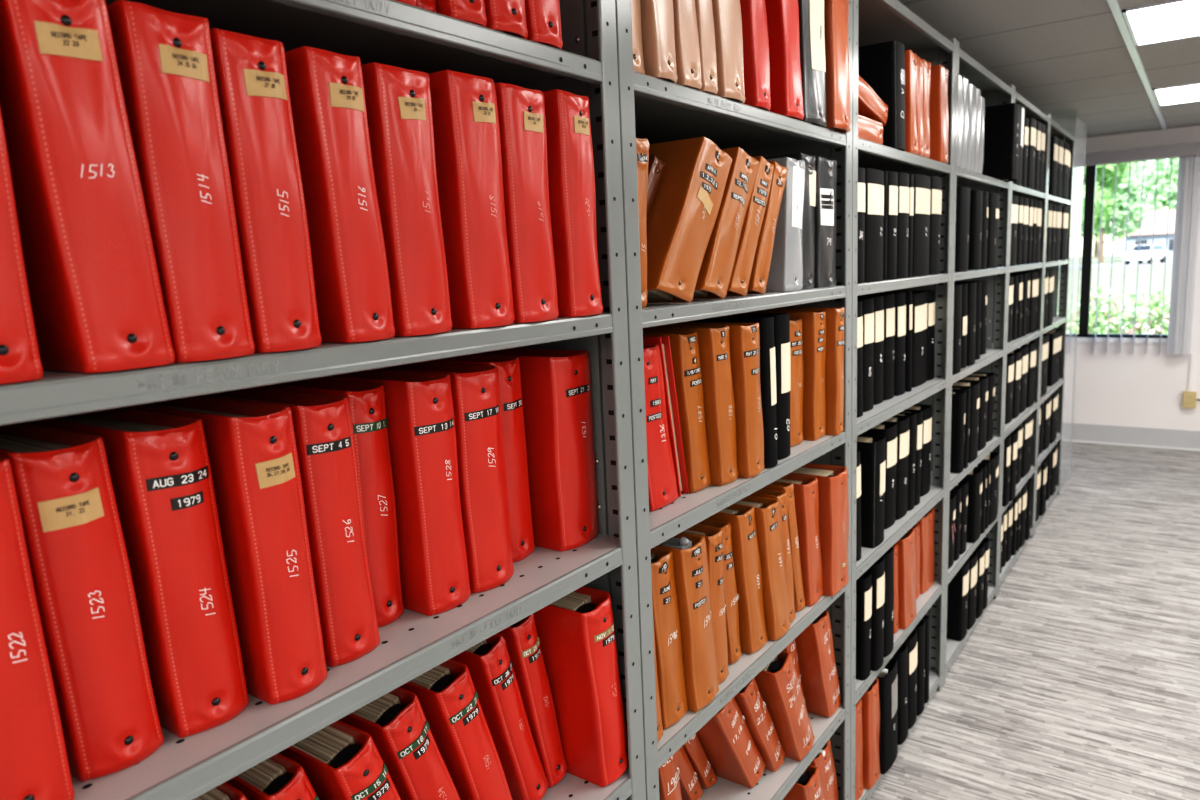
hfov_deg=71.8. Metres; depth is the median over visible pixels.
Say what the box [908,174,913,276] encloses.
binder
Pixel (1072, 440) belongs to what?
trim
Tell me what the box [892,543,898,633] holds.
binder
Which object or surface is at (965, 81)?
binder
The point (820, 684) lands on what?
binder
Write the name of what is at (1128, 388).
wall
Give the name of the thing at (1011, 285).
binder
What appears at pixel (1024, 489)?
binder
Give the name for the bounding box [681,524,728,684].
binder
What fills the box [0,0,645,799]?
shelving unit
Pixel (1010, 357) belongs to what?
binder
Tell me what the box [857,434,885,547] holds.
binder
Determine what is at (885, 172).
binder
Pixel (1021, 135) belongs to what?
binder
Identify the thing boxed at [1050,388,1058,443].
binder
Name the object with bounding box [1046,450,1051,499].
binder
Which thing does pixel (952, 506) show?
binder
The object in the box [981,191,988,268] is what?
binder
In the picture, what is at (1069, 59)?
ceiling
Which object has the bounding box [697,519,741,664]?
binder
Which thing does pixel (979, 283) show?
binder
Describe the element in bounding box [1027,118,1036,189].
binder
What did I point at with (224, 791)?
binder
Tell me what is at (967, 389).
binder
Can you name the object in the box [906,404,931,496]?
binder
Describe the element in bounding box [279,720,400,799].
binder
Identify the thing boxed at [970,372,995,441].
binder
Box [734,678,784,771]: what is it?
binder
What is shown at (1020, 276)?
binder
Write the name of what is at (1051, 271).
binder
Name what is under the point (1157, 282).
lawn
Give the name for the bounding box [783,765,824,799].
binder
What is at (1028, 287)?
binder
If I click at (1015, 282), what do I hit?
binder
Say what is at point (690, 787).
binder
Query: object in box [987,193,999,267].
binder
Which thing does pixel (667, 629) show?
binder
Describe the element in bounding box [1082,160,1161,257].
tree
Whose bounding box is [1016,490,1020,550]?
binder
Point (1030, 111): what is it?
shelving unit
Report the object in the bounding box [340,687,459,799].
binder
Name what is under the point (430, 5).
binder
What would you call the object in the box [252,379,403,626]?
binder
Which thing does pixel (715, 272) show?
binder
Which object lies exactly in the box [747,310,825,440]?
binder
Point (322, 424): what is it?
binder
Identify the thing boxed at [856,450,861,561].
binder
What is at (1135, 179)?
tree
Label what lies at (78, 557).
binder
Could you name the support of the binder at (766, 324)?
on the shelving unit at (657, 110)
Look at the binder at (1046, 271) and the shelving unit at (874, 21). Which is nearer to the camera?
the shelving unit at (874, 21)
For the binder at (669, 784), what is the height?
0.280 m
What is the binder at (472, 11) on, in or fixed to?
on the shelving unit at (388, 32)
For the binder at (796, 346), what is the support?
on the shelving unit at (657, 110)
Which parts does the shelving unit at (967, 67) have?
panel, post, shelf, shelf, shelf, shelf, shelf, shelf, panel, shelf, post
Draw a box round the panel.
[1060,116,1086,492]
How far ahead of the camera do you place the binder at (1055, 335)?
4.66 m
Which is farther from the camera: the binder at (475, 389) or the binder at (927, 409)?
the binder at (927, 409)
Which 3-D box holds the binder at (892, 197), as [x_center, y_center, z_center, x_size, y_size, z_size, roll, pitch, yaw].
[0.647,-0.458,2.233,0.290,0.273,0.080,4,11,36]
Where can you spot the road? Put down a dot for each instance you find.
(1153, 263)
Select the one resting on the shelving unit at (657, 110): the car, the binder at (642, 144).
the binder at (642, 144)
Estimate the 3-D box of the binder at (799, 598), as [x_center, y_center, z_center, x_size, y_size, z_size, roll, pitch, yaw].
[0.305,0.309,1.850,0.289,0.296,0.099,4,11,36]
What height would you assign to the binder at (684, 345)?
0.282 m
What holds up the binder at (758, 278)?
on the shelving unit at (657, 110)
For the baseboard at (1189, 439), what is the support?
attached to the wall
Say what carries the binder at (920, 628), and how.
on the shelving unit at (874, 21)
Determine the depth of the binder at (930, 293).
2.62 m
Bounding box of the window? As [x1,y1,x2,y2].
[1066,158,1170,337]
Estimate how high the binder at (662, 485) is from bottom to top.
0.270 m
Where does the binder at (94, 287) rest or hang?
on the shelving unit at (388, 32)
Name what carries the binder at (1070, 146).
on the shelving unit at (1056, 130)
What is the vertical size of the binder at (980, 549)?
0.278 m
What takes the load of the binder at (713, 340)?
on the shelving unit at (657, 110)
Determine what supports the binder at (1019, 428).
on the shelving unit at (1030, 111)
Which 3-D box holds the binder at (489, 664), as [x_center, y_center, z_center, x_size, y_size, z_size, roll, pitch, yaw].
[-0.226,0.442,1.226,0.294,0.275,0.119,4,11,36]
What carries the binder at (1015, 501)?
on the shelving unit at (1030, 111)
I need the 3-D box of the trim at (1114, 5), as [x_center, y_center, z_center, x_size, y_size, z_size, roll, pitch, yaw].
[-0.067,-0.844,0.343,0.025,0.006,13.584,4,11,36]
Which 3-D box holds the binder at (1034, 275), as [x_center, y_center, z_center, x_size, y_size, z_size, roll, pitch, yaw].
[2.000,-0.484,4.110,0.290,0.292,0.200,4,12,36]
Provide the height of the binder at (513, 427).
0.280 m
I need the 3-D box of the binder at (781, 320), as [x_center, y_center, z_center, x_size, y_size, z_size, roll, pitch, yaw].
[0.257,-0.035,1.747,0.289,0.290,0.069,4,11,36]
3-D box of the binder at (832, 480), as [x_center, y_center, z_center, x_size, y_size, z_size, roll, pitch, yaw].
[0.439,0.292,1.976,0.292,0.281,0.119,4,12,36]
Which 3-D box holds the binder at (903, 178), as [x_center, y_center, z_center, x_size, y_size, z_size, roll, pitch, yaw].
[0.703,-0.474,2.308,0.290,0.276,0.099,4,11,36]
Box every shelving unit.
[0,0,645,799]
[583,0,852,799]
[829,0,956,799]
[928,40,1013,685]
[986,86,1049,594]
[1032,114,1074,534]
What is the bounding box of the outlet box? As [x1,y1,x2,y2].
[1182,391,1196,407]
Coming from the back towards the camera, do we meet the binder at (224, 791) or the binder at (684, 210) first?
the binder at (684, 210)
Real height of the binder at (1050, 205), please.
0.285 m
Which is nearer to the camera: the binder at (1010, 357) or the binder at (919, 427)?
the binder at (919, 427)
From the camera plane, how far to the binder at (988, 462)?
3.27 m
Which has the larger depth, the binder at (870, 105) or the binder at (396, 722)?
the binder at (870, 105)
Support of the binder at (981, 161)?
on the shelving unit at (967, 67)
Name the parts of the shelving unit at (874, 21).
panel, post, shelf, shelf, shelf, shelf, shelf, shelf, shelf, panel, post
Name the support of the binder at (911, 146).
on the shelving unit at (874, 21)
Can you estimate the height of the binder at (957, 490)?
0.258 m
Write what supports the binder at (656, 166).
on the shelving unit at (657, 110)
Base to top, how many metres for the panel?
2.200 m
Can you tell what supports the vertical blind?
attached to the window
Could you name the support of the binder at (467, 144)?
on the shelving unit at (388, 32)
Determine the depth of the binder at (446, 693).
1.04 m
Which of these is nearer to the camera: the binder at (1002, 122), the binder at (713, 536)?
the binder at (713, 536)
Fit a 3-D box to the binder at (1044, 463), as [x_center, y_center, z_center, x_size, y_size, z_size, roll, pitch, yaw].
[2.287,0.461,4.556,0.290,0.291,0.128,4,12,36]
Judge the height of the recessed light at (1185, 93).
0.007 m
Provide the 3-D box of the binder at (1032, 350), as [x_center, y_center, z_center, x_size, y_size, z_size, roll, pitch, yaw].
[2.013,-0.135,4.157,0.290,0.313,0.180,4,9,36]
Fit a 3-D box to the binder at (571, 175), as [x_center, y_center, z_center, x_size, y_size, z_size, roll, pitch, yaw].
[-0.134,-0.259,1.155,0.298,0.282,0.076,4,11,36]
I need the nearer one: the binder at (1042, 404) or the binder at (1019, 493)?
the binder at (1019, 493)
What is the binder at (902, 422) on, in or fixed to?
on the shelving unit at (874, 21)
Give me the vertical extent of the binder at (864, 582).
0.275 m
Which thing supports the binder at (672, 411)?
on the shelving unit at (657, 110)
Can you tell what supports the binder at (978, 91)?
on the shelving unit at (967, 67)
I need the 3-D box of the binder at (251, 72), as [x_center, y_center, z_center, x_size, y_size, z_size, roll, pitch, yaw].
[-0.394,-0.185,0.804,0.297,0.268,0.073,4,11,36]
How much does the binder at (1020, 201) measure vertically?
0.284 m
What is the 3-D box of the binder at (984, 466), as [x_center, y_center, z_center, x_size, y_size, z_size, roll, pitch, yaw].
[1.388,0.379,3.320,0.288,0.265,0.057,4,10,36]
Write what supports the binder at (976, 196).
on the shelving unit at (967, 67)
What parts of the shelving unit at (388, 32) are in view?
shelf, shelf, shelf, panel, shelf, post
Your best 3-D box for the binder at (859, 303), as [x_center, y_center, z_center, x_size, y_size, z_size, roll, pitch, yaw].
[0.532,-0.108,2.142,0.288,0.287,0.060,4,11,36]
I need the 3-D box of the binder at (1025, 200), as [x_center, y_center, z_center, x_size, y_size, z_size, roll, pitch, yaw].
[1.753,-0.748,3.719,0.290,0.285,0.130,4,11,36]
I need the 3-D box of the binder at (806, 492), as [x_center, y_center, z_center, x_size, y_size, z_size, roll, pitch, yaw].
[0.358,0.305,1.903,0.290,0.284,0.107,4,11,36]
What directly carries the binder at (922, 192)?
on the shelving unit at (874, 21)
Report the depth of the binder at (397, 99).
0.84 m
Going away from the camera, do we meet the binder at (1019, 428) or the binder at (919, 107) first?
the binder at (919, 107)
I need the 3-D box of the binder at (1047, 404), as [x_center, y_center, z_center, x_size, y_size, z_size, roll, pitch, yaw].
[2.363,0.110,4.664,0.290,0.296,0.194,4,13,36]
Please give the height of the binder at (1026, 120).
0.281 m
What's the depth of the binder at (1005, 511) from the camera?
3.73 m
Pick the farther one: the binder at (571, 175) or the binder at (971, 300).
the binder at (971, 300)
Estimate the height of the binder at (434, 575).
0.279 m
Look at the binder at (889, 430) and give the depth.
2.32 m
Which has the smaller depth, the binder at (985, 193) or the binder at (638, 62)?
the binder at (638, 62)
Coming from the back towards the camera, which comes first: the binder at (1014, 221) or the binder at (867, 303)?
the binder at (1014, 221)
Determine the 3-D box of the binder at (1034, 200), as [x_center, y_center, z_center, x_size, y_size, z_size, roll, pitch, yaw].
[1.889,-0.784,3.903,0.290,0.287,0.090,4,11,36]
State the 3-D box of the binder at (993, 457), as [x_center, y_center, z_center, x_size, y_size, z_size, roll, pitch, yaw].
[1.491,0.351,3.453,0.290,0.268,0.156,4,11,36]
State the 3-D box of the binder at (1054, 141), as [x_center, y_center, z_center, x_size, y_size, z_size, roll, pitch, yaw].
[2.188,-1.187,4.270,0.290,0.281,0.154,4,11,36]
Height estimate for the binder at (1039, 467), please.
0.296 m
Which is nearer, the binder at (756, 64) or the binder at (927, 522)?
the binder at (756, 64)
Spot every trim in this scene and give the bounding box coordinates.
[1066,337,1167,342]
[1072,440,1199,450]
[1107,0,1166,129]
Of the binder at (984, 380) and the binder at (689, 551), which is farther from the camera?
the binder at (984, 380)
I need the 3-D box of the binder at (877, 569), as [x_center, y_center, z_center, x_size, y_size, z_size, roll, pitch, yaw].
[0.631,0.561,2.283,0.290,0.293,0.071,4,11,36]
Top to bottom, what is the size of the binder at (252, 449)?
0.279 m
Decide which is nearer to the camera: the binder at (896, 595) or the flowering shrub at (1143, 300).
the binder at (896, 595)
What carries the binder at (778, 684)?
on the shelving unit at (657, 110)
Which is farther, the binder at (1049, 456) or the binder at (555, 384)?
the binder at (1049, 456)
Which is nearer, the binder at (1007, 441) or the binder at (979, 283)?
the binder at (979, 283)
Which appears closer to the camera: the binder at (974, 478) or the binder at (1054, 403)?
the binder at (974, 478)
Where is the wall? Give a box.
[1063,125,1199,430]
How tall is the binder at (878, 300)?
0.290 m
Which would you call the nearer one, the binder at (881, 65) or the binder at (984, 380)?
the binder at (881, 65)
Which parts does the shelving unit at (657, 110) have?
panel, post, shelf, shelf, shelf, shelf, shelf, panel, post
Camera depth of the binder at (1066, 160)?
4.46 m
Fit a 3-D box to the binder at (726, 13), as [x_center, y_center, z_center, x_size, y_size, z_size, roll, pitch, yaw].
[0.102,-0.649,1.439,0.292,0.284,0.108,4,11,36]
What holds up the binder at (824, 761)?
on the shelving unit at (657, 110)
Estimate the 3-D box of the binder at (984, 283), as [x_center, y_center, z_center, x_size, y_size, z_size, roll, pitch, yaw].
[1.384,-0.328,3.311,0.290,0.284,0.111,4,11,36]
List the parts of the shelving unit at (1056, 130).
post, shelf, shelf, shelf, shelf, shelf, panel, shelf, shelf, post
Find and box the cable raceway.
[1188,353,1194,391]
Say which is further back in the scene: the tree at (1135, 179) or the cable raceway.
the tree at (1135, 179)
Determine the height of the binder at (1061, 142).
0.285 m
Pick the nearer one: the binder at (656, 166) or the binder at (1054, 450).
the binder at (656, 166)
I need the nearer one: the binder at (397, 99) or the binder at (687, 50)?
the binder at (397, 99)
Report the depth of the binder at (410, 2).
0.83 m
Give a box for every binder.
[0,0,174,372]
[0,108,42,383]
[0,422,163,780]
[0,456,73,799]
[25,408,248,737]
[107,0,254,362]
[120,396,326,704]
[194,388,379,666]
[194,782,247,799]
[210,28,321,352]
[226,753,318,799]
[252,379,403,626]
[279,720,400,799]
[285,46,394,342]
[311,370,470,615]
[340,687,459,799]
[361,62,451,335]
[371,362,513,592]
[395,0,415,5]
[400,659,511,799]
[416,0,436,12]
[424,355,534,561]
[428,70,514,328]
[435,0,486,26]
[451,634,547,799]
[470,348,598,550]
[484,0,527,38]
[495,82,558,322]
[497,614,566,787]
[525,0,562,48]
[533,586,628,786]
[543,89,602,316]
[631,0,644,73]
[636,138,648,307]
[640,0,677,82]
[643,325,738,485]
[643,331,710,492]
[643,336,688,496]
[643,344,677,511]
[647,136,731,302]
[647,155,664,216]
[651,547,687,728]
[653,619,662,740]
[656,533,718,712]
[659,754,681,799]
[668,323,764,477]
[673,0,701,89]
[675,746,702,799]
[681,317,777,467]
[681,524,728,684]
[683,734,717,788]
[693,147,758,298]
[695,0,717,94]
[696,697,765,787]
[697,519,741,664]
[707,504,767,653]
[712,0,744,102]
[721,313,790,459]
[726,156,773,296]
[734,495,789,640]
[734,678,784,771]
[740,0,770,110]
[746,161,788,294]
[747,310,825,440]
[750,489,795,623]
[754,651,814,761]
[760,307,843,435]
[762,481,805,611]
[764,153,815,288]
[765,0,803,119]
[766,157,804,291]
[776,474,822,606]
[783,639,805,702]
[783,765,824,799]
[789,463,848,596]
[790,318,803,446]
[795,610,841,717]
[798,0,827,127]
[810,739,838,799]
[814,156,836,287]
[825,0,850,132]
[831,698,863,799]
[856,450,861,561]
[856,571,871,679]
[857,167,864,282]
[857,296,883,404]
[857,298,873,411]
[857,301,862,417]
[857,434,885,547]
[858,41,904,150]
[858,75,887,125]
[858,115,882,144]
[859,294,894,400]
[861,678,880,789]
[862,422,896,528]
[864,168,883,281]
[867,557,884,670]
[873,292,905,395]
[877,658,897,773]
[881,547,893,656]
[883,171,887,279]
[884,415,909,519]
[886,291,912,391]
[887,171,897,279]
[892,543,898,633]
[892,643,907,744]
[896,528,916,629]
[897,172,908,278]
[897,412,916,510]
[902,410,922,505]
[904,629,917,729]
[905,50,917,154]
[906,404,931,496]
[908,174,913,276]
[912,174,930,276]
[912,290,934,380]
[912,292,926,387]
[912,523,920,598]
[914,619,924,715]
[916,56,923,156]
[917,507,934,593]
[922,59,930,157]
[922,615,929,702]
[929,65,948,163]
[929,176,941,274]
[929,559,968,640]
[932,390,965,472]
[935,284,961,373]
[935,284,967,368]
[948,493,955,568]
[950,486,961,560]
[952,381,979,462]
[952,386,970,468]
[954,280,986,354]
[954,281,981,359]
[954,282,976,365]
[955,187,969,271]
[956,480,967,554]
[957,75,963,167]
[959,375,988,450]
[961,77,968,168]
[962,467,982,542]
[966,83,976,171]
[967,551,977,628]
[968,190,982,269]
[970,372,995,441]
[974,88,980,172]
[974,543,984,617]
[976,464,986,533]
[978,97,984,173]
[979,460,990,528]
[980,537,989,609]
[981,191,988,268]
[982,103,1019,181]
[983,452,998,524]
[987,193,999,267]
[991,354,1013,423]
[992,276,1013,342]
[994,274,1022,337]
[994,275,1017,339]
[1000,514,1002,573]
[1002,435,1010,505]
[1002,509,1006,566]
[1006,501,1012,561]
[1008,350,1021,418]
[1009,431,1017,500]
[1010,195,1018,265]
[1010,272,1029,333]
[1011,271,1038,332]
[1011,494,1017,555]
[1012,273,1027,336]
[1013,105,1023,185]
[1014,422,1022,483]
[1015,345,1028,412]
[1016,196,1023,264]
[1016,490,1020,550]
[1020,483,1026,546]
[1021,197,1028,263]
[1021,413,1032,477]
[1022,117,1028,186]
[1025,341,1036,407]
[1025,478,1031,539]
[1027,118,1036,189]
[1027,199,1032,263]
[1031,199,1036,262]
[1034,121,1040,190]
[1035,200,1041,262]
[1036,464,1040,520]
[1038,405,1040,456]
[1039,124,1045,191]
[1039,401,1044,453]
[1039,458,1046,515]
[1040,333,1048,397]
[1043,270,1048,328]
[1043,394,1051,449]
[1045,269,1053,325]
[1046,203,1052,261]
[1046,328,1061,385]
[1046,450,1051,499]
[1048,136,1058,195]
[1050,204,1056,260]
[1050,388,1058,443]
[1050,442,1057,495]
[1054,205,1061,260]
[1056,139,1063,196]
[1060,206,1068,259]
[1061,142,1069,198]
[1067,146,1070,199]
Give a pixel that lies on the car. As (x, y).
(1159, 251)
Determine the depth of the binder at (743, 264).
1.48 m
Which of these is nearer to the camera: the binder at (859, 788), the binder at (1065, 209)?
the binder at (859, 788)
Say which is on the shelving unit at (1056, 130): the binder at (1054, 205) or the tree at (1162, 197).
the binder at (1054, 205)
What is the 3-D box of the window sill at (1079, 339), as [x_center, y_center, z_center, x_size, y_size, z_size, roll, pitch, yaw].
[3.508,-0.475,6.402,1.545,0.035,0.180,4,11,36]
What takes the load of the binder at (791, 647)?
on the shelving unit at (657, 110)
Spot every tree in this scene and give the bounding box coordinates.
[1062,167,1085,233]
[1073,163,1132,229]
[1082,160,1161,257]
[1082,171,1146,262]
[1127,158,1178,211]
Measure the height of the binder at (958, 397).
0.278 m
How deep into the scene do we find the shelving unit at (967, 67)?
3.22 m
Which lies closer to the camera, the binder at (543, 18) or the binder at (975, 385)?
the binder at (543, 18)
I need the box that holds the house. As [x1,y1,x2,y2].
[1124,210,1175,260]
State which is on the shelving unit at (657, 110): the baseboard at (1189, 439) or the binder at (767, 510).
the binder at (767, 510)
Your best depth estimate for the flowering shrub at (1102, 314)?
9.45 m
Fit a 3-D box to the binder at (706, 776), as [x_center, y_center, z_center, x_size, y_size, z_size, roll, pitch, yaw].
[0.079,0.691,1.750,0.290,0.251,0.184,4,11,36]
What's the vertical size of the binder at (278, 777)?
0.272 m
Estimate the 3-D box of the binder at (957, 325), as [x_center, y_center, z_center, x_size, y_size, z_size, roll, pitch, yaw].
[1.073,-0.242,2.828,0.290,0.292,0.110,4,11,36]
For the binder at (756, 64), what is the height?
0.284 m
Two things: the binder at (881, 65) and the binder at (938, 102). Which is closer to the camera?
the binder at (881, 65)
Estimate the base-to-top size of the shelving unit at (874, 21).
2.100 m
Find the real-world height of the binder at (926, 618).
0.286 m
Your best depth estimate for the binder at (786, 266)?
1.62 m
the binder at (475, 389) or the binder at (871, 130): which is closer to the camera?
the binder at (475, 389)
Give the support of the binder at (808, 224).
on the shelving unit at (657, 110)
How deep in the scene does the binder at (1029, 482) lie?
4.07 m
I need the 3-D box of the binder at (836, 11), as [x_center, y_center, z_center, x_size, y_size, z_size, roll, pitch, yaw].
[0.395,-0.722,1.815,0.293,0.285,0.117,4,11,36]
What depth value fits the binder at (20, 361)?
0.57 m
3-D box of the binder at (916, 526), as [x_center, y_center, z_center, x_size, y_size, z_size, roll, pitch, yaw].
[0.896,0.506,2.715,0.289,0.243,0.074,4,11,36]
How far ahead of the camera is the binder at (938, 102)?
2.45 m
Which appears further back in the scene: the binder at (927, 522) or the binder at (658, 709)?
the binder at (927, 522)
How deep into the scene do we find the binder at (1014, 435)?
3.63 m
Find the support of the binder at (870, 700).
on the shelving unit at (874, 21)
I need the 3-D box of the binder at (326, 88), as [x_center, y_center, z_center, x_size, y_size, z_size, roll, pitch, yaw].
[-0.344,-0.198,0.872,0.296,0.269,0.075,4,11,36]
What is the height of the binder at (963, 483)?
0.258 m
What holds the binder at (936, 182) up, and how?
on the shelving unit at (874, 21)
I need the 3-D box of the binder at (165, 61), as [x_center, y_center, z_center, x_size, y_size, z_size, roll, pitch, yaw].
[-0.436,-0.177,0.747,0.297,0.273,0.078,4,11,36]
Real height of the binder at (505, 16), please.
0.285 m
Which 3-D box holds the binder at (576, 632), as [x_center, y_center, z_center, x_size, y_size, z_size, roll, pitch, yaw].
[-0.098,0.418,1.294,0.297,0.290,0.102,4,11,36]
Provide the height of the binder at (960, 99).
0.277 m
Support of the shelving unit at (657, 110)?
on the floor
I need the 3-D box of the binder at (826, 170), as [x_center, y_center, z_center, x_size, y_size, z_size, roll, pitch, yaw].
[0.381,-0.389,1.869,0.294,0.274,0.110,4,10,36]
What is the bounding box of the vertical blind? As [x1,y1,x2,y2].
[1085,142,1199,354]
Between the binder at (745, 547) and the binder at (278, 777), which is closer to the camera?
the binder at (278, 777)
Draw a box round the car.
[1123,244,1167,264]
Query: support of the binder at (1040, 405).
on the shelving unit at (1056, 130)
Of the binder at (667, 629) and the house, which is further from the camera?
the house
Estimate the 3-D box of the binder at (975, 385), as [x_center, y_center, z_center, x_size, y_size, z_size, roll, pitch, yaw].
[1.268,0.072,3.134,0.290,0.281,0.147,4,11,36]
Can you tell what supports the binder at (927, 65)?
on the shelving unit at (874, 21)
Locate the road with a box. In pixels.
[1059,262,1171,268]
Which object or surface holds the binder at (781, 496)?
on the shelving unit at (657, 110)
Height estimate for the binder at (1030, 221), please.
0.286 m
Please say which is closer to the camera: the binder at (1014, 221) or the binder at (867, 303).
the binder at (867, 303)
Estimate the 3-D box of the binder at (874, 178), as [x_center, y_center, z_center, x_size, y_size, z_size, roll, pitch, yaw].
[0.565,-0.435,2.121,0.290,0.269,0.137,4,11,36]
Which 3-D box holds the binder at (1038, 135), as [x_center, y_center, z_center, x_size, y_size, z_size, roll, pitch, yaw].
[1.892,-1.120,3.875,0.290,0.300,0.102,4,11,36]
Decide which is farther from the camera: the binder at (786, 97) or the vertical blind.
the vertical blind
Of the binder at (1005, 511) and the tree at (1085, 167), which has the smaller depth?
the binder at (1005, 511)
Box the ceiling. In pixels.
[898,0,1199,137]
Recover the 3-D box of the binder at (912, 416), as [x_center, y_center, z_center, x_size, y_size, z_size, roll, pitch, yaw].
[0.826,0.178,2.569,0.288,0.287,0.069,4,11,36]
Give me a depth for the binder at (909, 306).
2.41 m
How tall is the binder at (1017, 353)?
0.302 m
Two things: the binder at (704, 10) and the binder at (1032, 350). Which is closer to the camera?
the binder at (704, 10)
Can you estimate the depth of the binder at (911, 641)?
2.49 m
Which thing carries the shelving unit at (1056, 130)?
on the floor
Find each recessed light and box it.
[1122,0,1199,45]
[1152,83,1199,105]
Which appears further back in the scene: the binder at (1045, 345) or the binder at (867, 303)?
the binder at (1045, 345)
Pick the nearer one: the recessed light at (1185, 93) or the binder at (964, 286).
the binder at (964, 286)
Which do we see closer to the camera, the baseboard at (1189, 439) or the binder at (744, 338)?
the binder at (744, 338)
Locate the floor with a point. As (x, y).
(1080, 680)
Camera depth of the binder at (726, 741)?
1.68 m
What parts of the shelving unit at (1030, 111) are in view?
panel, post, shelf, shelf, shelf, shelf, shelf, shelf, shelf, panel, post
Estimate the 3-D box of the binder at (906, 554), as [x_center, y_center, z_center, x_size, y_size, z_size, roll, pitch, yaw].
[0.803,0.520,2.527,0.291,0.282,0.144,4,11,36]
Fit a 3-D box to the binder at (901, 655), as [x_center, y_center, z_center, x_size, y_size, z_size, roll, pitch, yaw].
[0.775,0.852,2.502,0.290,0.289,0.103,4,11,36]
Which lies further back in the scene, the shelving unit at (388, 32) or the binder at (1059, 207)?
the binder at (1059, 207)
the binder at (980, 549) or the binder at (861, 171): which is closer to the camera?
the binder at (861, 171)
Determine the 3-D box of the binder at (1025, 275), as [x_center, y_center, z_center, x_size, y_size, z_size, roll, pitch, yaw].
[1.861,-0.450,3.932,0.290,0.289,0.114,4,11,36]
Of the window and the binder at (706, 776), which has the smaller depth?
the binder at (706, 776)
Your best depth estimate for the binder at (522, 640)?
1.18 m
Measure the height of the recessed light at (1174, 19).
0.007 m
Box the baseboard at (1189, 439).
[1062,423,1199,448]
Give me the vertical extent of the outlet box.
0.114 m
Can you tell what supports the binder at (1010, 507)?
on the shelving unit at (1030, 111)
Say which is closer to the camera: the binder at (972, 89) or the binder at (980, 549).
the binder at (972, 89)
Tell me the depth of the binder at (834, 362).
1.86 m
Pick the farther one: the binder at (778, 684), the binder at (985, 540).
the binder at (985, 540)
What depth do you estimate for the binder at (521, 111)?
0.98 m
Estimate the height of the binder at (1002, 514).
0.292 m
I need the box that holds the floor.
[869,442,1199,799]
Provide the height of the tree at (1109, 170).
12.033 m
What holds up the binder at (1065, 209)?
on the shelving unit at (1056, 130)
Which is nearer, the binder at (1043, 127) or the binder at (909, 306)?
the binder at (909, 306)
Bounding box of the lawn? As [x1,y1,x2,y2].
[1058,256,1171,332]
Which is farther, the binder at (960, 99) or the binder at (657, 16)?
the binder at (960, 99)
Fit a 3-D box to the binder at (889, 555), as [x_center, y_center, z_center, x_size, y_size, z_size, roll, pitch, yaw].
[0.682,0.547,2.357,0.290,0.294,0.082,4,12,36]
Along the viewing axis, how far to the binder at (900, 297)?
2.35 m
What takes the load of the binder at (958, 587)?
on the shelving unit at (967, 67)
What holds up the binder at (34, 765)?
on the shelving unit at (388, 32)
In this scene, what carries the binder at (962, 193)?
on the shelving unit at (967, 67)
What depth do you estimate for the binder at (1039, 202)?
3.89 m
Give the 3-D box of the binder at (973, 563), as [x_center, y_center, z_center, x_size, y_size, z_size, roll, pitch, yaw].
[1.313,0.718,3.248,0.290,0.274,0.118,4,11,36]
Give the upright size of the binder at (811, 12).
0.285 m
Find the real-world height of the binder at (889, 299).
0.292 m
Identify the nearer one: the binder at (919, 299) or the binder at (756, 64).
the binder at (756, 64)
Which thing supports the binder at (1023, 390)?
on the shelving unit at (1030, 111)
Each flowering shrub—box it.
[1077,286,1137,333]
[1112,291,1169,333]
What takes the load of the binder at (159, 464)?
on the shelving unit at (388, 32)
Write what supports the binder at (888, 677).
on the shelving unit at (874, 21)
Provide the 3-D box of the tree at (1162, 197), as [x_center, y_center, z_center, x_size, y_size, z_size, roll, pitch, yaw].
[66.535,-23.648,95.692,11.085,14.123,12.235,4,11,36]

